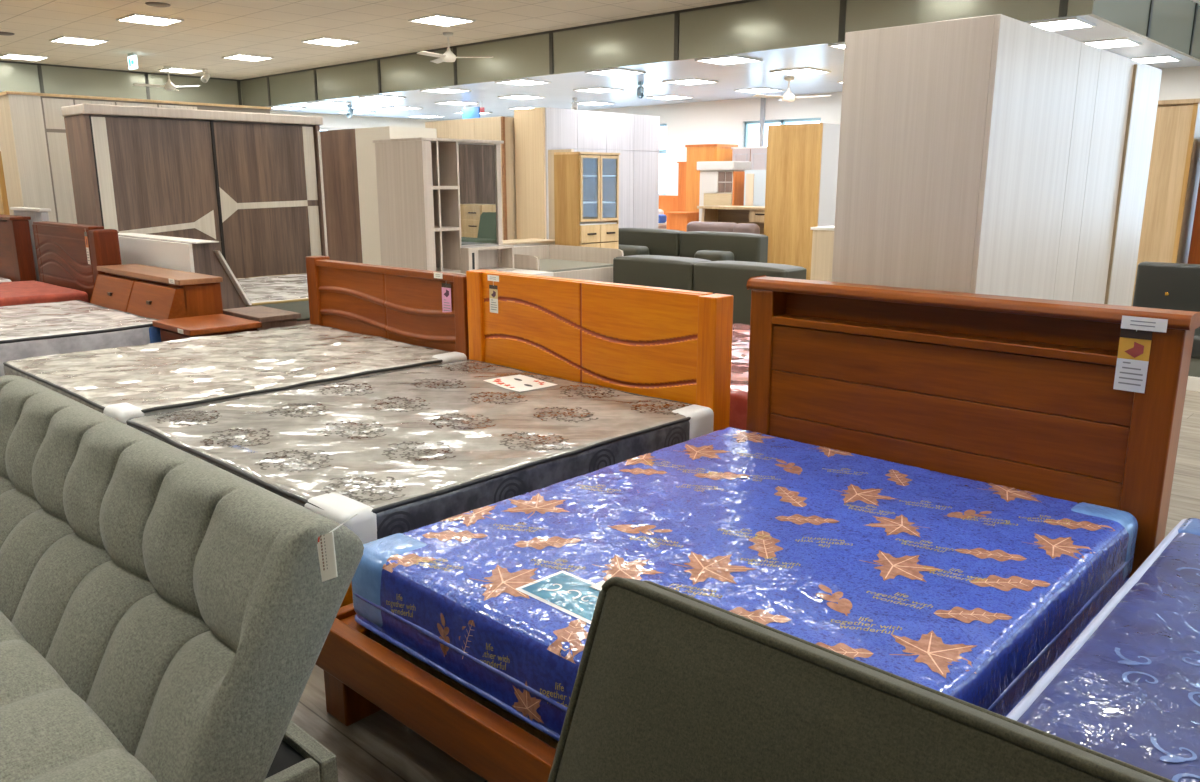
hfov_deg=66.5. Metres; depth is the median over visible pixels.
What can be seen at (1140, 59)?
diffuser
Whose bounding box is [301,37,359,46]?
recessed light
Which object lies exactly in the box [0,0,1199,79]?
ceiling
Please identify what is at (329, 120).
wall
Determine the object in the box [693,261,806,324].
cushion
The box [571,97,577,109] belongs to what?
spotlight
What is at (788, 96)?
ceiling fan
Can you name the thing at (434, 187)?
shelf
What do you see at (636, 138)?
wardrobe
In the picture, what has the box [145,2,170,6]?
ceiling speaker
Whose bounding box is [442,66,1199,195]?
wall
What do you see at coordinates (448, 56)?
ceiling fan
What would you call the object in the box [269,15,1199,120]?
ceiling
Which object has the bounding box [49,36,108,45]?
recessed light
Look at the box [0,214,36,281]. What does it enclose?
bed
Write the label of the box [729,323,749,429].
mattress
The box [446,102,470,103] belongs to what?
diffuser
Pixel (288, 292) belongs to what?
mattress
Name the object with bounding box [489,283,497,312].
price tag
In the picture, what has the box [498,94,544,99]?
recessed light
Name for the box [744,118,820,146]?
window
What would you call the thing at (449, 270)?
shelf
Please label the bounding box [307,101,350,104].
recessed light
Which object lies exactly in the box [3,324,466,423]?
mattress
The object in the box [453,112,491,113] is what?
recessed light
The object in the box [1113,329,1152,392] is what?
price tag
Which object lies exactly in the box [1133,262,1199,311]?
cushion
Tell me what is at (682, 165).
shelf
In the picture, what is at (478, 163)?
mirror
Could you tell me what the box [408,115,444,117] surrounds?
recessed light
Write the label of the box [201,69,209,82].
spotlight
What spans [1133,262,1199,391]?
sofa
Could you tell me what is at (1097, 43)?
diffuser
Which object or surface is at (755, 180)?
mirror
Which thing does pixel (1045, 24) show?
diffuser
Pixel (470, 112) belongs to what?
hanging sign
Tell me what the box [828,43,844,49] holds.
recessed light
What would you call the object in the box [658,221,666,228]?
bed
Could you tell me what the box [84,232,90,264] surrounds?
price tag
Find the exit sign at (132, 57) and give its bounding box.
[127,52,137,69]
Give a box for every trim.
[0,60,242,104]
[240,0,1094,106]
[759,98,765,145]
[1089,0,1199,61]
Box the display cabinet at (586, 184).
[554,152,619,248]
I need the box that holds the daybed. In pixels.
[514,244,623,282]
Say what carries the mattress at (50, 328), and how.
on the bed at (146, 291)
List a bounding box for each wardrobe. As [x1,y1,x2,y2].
[0,91,271,223]
[61,103,325,277]
[318,126,436,264]
[373,137,552,275]
[425,116,516,239]
[514,107,659,238]
[764,123,839,279]
[831,14,1161,305]
[1131,98,1199,305]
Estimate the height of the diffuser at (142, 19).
0.006 m
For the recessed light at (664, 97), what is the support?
in the ceiling at (559, 93)
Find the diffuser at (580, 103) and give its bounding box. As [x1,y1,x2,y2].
[578,102,607,104]
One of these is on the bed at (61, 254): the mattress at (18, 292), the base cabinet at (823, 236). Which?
the mattress at (18, 292)
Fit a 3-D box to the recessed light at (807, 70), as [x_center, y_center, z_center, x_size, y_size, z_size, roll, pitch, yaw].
[2.747,-4.378,12.545,0.600,0.019,0.600,12,17,42]
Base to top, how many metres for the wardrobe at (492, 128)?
2.400 m
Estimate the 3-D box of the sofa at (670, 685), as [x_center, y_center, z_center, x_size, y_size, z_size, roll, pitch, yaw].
[0.399,0.980,0.731,1.999,0.862,1.165,12,17,42]
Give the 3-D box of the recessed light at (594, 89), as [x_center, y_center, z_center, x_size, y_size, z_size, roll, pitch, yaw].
[-0.021,-4.960,15.083,0.600,0.019,0.600,12,17,42]
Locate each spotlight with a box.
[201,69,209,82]
[346,105,353,117]
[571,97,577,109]
[637,81,643,98]
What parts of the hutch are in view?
door, panel, cornice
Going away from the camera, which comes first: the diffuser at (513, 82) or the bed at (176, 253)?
the bed at (176, 253)
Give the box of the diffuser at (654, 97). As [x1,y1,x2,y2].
[653,96,686,98]
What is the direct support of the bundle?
on the bed at (660, 225)
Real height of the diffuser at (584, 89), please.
0.006 m
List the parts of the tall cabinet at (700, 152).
door, panel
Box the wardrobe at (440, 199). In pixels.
[373,137,552,275]
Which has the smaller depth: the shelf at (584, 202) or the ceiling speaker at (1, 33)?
the shelf at (584, 202)
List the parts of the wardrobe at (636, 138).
panel, door, door, door, door, door, door, door, door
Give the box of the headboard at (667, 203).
[659,195,677,215]
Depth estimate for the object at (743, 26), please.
11.71 m
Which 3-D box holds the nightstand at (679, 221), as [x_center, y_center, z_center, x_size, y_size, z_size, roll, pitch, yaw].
[1.440,-2.559,15.774,0.480,1.030,0.440,12,17,42]
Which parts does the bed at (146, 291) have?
drawer, drawer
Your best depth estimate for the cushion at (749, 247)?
11.55 m
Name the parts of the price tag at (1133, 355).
printed panel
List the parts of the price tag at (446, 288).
printed panel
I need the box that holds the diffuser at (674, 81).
[673,80,707,83]
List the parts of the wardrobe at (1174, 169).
panel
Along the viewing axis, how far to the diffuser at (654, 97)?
16.45 m
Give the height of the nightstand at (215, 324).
0.575 m
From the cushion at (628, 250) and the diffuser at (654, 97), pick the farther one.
the diffuser at (654, 97)
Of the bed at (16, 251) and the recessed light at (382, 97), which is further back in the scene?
the recessed light at (382, 97)
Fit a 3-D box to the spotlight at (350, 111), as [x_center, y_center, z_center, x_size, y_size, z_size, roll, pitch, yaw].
[-4.962,-5.547,18.158,0.120,0.252,0.215,1,13,3]
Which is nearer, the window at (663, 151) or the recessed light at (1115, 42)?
the recessed light at (1115, 42)
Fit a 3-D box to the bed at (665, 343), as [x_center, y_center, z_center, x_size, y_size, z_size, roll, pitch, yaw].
[-0.781,0.089,4.226,1.815,1.035,2.180,12,17,42]
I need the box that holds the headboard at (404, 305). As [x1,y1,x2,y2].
[306,255,468,359]
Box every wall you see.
[0,111,439,150]
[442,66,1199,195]
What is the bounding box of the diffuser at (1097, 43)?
[1086,40,1134,46]
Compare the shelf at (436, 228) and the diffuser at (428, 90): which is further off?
the diffuser at (428, 90)
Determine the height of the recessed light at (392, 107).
0.019 m
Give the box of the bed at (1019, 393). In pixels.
[315,275,1199,781]
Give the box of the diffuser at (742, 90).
[741,89,777,91]
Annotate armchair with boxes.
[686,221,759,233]
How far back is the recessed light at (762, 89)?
15.18 m
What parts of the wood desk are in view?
panel, panel, drawer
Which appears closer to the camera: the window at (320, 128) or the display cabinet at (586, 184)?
the display cabinet at (586, 184)
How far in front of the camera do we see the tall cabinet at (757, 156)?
15.35 m
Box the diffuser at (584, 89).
[582,88,615,91]
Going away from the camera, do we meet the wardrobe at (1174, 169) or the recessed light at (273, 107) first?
the wardrobe at (1174, 169)
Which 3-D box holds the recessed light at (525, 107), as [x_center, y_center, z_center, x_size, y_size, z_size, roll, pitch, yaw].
[-1.484,-5.837,18.901,0.600,0.019,0.600,12,17,42]
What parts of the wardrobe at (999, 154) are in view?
panel, door, door, door, handle, door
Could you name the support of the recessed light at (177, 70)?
in the ceiling at (210, 31)
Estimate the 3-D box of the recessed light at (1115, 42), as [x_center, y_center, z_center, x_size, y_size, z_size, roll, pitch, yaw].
[5.514,-3.795,10.007,0.600,0.019,0.600,12,17,42]
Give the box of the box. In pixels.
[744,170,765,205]
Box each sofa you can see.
[0,375,363,781]
[548,577,1174,781]
[613,255,806,324]
[619,228,767,262]
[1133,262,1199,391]
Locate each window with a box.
[320,128,341,129]
[659,124,666,194]
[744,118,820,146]
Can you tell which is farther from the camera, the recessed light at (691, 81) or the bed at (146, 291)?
the recessed light at (691, 81)
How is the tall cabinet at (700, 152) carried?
on the floor
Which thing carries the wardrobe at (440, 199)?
on the floor
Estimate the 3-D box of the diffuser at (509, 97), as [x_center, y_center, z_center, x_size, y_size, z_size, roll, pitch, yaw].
[-1.404,-5.257,16.351,0.540,0.006,0.540,12,18,42]
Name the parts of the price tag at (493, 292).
printed panel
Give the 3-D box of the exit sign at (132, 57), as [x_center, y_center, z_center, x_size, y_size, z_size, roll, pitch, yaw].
[-7.695,-5.433,15.066,0.280,0.249,0.050,12,17,42]
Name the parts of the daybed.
rail, rail, rail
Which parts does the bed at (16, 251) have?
headboard panel, rail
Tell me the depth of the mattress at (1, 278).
9.46 m
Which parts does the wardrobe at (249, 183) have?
panel, door, cornice, door, panel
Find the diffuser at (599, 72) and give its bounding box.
[592,70,637,74]
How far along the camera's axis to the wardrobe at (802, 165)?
12.57 m
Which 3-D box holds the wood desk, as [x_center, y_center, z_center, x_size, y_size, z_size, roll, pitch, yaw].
[2.202,-2.252,14.123,1.350,1.170,0.600,12,17,42]
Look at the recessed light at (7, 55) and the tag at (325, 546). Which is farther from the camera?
the recessed light at (7, 55)
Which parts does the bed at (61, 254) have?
headboard post, headboard panel, rail, headboard post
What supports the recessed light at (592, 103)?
in the ceiling at (559, 93)
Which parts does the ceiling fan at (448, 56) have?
blade, blade, motor, blade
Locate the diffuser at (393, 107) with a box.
[393,107,413,108]
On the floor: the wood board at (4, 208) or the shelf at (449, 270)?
the wood board at (4, 208)
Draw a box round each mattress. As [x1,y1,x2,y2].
[0,277,11,281]
[0,280,88,305]
[0,300,160,376]
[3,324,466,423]
[126,360,713,543]
[230,273,309,320]
[352,427,1137,740]
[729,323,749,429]
[1006,518,1199,781]
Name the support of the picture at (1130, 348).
on the price tag at (1133, 355)
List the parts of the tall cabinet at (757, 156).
door, panel, door, door moulding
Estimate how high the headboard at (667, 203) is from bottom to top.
1.280 m
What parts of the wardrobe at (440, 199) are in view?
panel, panel, mirror frame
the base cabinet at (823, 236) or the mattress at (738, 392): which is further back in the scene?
the base cabinet at (823, 236)
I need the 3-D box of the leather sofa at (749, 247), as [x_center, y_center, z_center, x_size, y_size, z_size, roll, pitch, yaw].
[0.868,-1.631,11.996,2.532,0.910,0.950,12,17,42]
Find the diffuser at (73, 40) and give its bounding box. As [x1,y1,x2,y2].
[61,37,102,44]
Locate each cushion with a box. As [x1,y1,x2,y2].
[613,255,709,290]
[619,228,684,256]
[619,244,648,255]
[679,231,767,262]
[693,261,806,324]
[694,250,733,260]
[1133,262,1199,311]
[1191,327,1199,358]
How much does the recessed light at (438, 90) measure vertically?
0.019 m
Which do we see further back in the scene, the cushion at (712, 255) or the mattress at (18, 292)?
the cushion at (712, 255)
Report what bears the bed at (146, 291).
on the floor
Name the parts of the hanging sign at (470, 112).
sign panel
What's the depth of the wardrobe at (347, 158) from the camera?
10.10 m
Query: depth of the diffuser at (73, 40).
13.67 m
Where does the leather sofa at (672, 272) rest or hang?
on the floor
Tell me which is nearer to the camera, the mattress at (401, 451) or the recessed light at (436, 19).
the mattress at (401, 451)
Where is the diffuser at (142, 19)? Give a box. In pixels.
[125,15,177,24]
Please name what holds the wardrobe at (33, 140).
on the floor
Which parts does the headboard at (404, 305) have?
headboard post, headboard panel, rail, headboard post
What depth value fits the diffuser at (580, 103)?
17.72 m
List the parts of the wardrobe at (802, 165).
door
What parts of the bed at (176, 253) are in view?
panel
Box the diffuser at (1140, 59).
[1132,57,1175,62]
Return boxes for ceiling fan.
[133,66,200,90]
[417,32,492,63]
[752,77,830,101]
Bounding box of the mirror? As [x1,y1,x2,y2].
[458,144,497,245]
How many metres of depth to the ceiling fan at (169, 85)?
16.77 m
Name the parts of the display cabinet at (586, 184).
panel, panel, panel, drawer, door, door, panel, drawer, door, door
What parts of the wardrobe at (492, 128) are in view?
door, door, door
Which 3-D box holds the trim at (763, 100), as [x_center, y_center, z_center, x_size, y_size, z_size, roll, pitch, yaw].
[2.942,-3.821,16.823,0.080,3.020,0.040,12,17,42]
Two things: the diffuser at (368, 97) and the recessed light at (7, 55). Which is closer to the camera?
the recessed light at (7, 55)
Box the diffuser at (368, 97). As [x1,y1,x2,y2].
[365,96,397,98]
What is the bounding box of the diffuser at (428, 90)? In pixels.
[427,89,460,92]
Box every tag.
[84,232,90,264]
[317,514,356,581]
[442,283,451,311]
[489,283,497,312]
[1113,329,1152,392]
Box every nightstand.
[152,314,261,341]
[223,306,300,330]
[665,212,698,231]
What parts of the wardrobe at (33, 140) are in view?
panel, door, door, door, panel, door, door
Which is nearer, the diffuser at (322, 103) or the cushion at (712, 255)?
the cushion at (712, 255)
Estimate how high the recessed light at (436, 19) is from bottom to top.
0.019 m
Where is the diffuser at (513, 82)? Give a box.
[502,80,542,84]
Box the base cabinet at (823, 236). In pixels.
[810,226,834,281]
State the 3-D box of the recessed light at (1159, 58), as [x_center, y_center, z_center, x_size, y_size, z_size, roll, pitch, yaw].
[6.782,-4.096,11.320,0.600,0.019,0.600,12,17,42]
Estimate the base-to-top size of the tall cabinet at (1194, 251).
1.980 m
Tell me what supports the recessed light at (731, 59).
in the ceiling at (559, 93)
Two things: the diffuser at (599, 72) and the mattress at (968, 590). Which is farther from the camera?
the diffuser at (599, 72)
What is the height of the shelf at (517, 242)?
0.860 m
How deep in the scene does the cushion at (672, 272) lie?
9.10 m
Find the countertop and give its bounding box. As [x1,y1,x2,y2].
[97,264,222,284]
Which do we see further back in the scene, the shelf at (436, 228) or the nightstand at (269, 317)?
the shelf at (436, 228)
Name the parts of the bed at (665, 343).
rail, headboard post, headboard panel, rail, headboard post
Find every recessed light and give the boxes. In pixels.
[0,53,49,60]
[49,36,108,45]
[116,13,183,25]
[157,67,202,73]
[222,54,273,61]
[271,106,305,109]
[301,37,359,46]
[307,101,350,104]
[337,110,375,113]
[358,95,405,99]
[381,106,422,109]
[408,14,475,26]
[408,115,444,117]
[420,87,470,92]
[435,101,478,104]
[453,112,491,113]
[495,79,550,85]
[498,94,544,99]
[508,106,540,108]
[571,101,614,105]
[573,87,623,92]
[585,68,645,75]
[646,95,692,99]
[662,78,717,84]
[695,55,762,64]
[734,87,784,92]
[770,67,830,75]
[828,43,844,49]
[1025,17,1095,30]
[1081,37,1141,48]
[1129,55,1181,63]
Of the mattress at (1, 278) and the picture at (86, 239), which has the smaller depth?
the picture at (86, 239)
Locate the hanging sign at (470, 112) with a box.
[462,101,484,118]
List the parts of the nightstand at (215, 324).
drawer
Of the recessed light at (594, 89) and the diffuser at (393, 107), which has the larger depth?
the diffuser at (393, 107)
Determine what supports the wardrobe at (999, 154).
on the floor
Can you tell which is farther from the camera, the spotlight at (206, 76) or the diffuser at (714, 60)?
the spotlight at (206, 76)
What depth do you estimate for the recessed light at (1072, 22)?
8.76 m
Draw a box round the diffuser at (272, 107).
[272,107,295,108]
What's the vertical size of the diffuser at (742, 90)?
0.006 m
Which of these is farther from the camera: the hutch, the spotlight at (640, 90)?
the hutch
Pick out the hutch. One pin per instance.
(721, 182)
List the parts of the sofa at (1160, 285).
frame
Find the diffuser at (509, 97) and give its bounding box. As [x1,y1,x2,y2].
[507,96,537,98]
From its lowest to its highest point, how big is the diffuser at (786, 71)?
0.006 m
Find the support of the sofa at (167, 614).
on the floor
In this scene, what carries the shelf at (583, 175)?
attached to the display cabinet at (586, 184)
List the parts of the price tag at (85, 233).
printed panel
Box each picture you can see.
[85,236,88,247]
[442,287,450,298]
[489,289,497,298]
[1117,337,1151,360]
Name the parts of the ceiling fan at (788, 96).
blade, motor, blade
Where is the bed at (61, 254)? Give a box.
[32,221,121,302]
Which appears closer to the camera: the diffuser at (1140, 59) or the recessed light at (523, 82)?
the diffuser at (1140, 59)
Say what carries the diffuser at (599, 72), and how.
attached to the recessed light at (614, 71)
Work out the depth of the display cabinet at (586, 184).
10.48 m
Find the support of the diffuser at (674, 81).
attached to the recessed light at (691, 81)
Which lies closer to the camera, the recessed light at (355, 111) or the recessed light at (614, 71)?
the recessed light at (614, 71)
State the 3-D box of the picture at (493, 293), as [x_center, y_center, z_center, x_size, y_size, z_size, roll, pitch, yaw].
[-0.614,-0.561,5.280,0.072,0.054,0.002,12,17,42]
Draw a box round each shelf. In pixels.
[433,186,457,188]
[434,226,458,230]
[436,268,460,273]
[503,238,554,246]
[580,221,616,224]
[583,175,615,176]
[583,201,615,203]
[677,162,685,211]
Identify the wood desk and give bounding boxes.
[697,205,764,234]
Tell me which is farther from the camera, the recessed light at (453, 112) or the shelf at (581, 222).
the recessed light at (453, 112)
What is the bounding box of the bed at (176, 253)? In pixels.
[118,233,309,324]
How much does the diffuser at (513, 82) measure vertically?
0.006 m
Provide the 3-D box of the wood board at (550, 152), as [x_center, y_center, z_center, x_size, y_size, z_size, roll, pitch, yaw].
[-0.488,-2.060,11.586,0.420,1.930,0.050,12,17,42]
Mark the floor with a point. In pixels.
(377, 747)
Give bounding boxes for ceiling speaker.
[0,32,13,35]
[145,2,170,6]
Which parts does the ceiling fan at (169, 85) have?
blade, motor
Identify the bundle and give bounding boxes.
[658,209,666,222]
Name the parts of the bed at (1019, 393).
rail, leg, foot rail, headboard post, headboard panel, rail, headboard post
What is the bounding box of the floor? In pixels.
[291,390,1199,781]
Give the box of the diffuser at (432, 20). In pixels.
[415,16,466,24]
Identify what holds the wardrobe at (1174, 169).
on the floor
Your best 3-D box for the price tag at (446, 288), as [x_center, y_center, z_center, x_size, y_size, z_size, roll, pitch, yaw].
[-0.941,-0.580,5.608,0.090,0.220,0.003,12,17,42]
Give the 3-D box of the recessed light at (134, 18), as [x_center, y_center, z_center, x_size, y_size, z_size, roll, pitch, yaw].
[-5.854,-4.824,11.899,0.620,0.019,0.620,12,17,42]
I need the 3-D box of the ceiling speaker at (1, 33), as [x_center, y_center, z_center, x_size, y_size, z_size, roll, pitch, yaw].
[-8.485,-5.080,13.013,0.280,0.019,0.280,12,17,42]
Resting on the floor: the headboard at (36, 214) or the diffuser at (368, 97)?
the headboard at (36, 214)
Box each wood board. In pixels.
[0,151,9,219]
[548,149,573,239]
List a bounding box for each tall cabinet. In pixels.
[685,144,737,211]
[731,146,766,169]
[1187,179,1199,263]
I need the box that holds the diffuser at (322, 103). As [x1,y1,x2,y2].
[318,102,343,104]
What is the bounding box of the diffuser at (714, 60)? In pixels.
[702,57,755,63]
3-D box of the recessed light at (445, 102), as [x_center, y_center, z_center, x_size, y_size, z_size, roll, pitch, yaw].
[-2.751,-5.535,17.588,0.600,0.019,0.600,12,17,42]
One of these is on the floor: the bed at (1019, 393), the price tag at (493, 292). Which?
the bed at (1019, 393)
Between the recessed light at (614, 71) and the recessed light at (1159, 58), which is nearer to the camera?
the recessed light at (1159, 58)
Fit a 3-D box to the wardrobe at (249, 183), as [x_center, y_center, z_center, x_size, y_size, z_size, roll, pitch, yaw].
[-4.514,-2.031,10.613,0.665,2.310,2.680,12,17,42]
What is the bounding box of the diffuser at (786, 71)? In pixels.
[780,69,821,74]
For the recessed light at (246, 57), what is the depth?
15.49 m
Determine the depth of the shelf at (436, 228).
8.47 m
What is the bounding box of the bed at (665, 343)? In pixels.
[340,269,733,607]
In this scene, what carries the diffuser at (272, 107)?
attached to the recessed light at (273, 107)
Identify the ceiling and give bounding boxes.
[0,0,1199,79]
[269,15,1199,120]
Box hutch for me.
[697,161,750,220]
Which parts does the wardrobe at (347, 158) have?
door, door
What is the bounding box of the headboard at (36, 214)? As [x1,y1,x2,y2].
[10,207,50,281]
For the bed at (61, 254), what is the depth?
8.26 m
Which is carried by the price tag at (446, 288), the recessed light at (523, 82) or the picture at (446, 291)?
the picture at (446, 291)
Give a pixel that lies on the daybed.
(573, 262)
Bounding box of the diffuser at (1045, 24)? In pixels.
[1031,20,1088,29]
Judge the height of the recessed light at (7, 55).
0.019 m
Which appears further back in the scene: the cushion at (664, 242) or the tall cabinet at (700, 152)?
the tall cabinet at (700, 152)

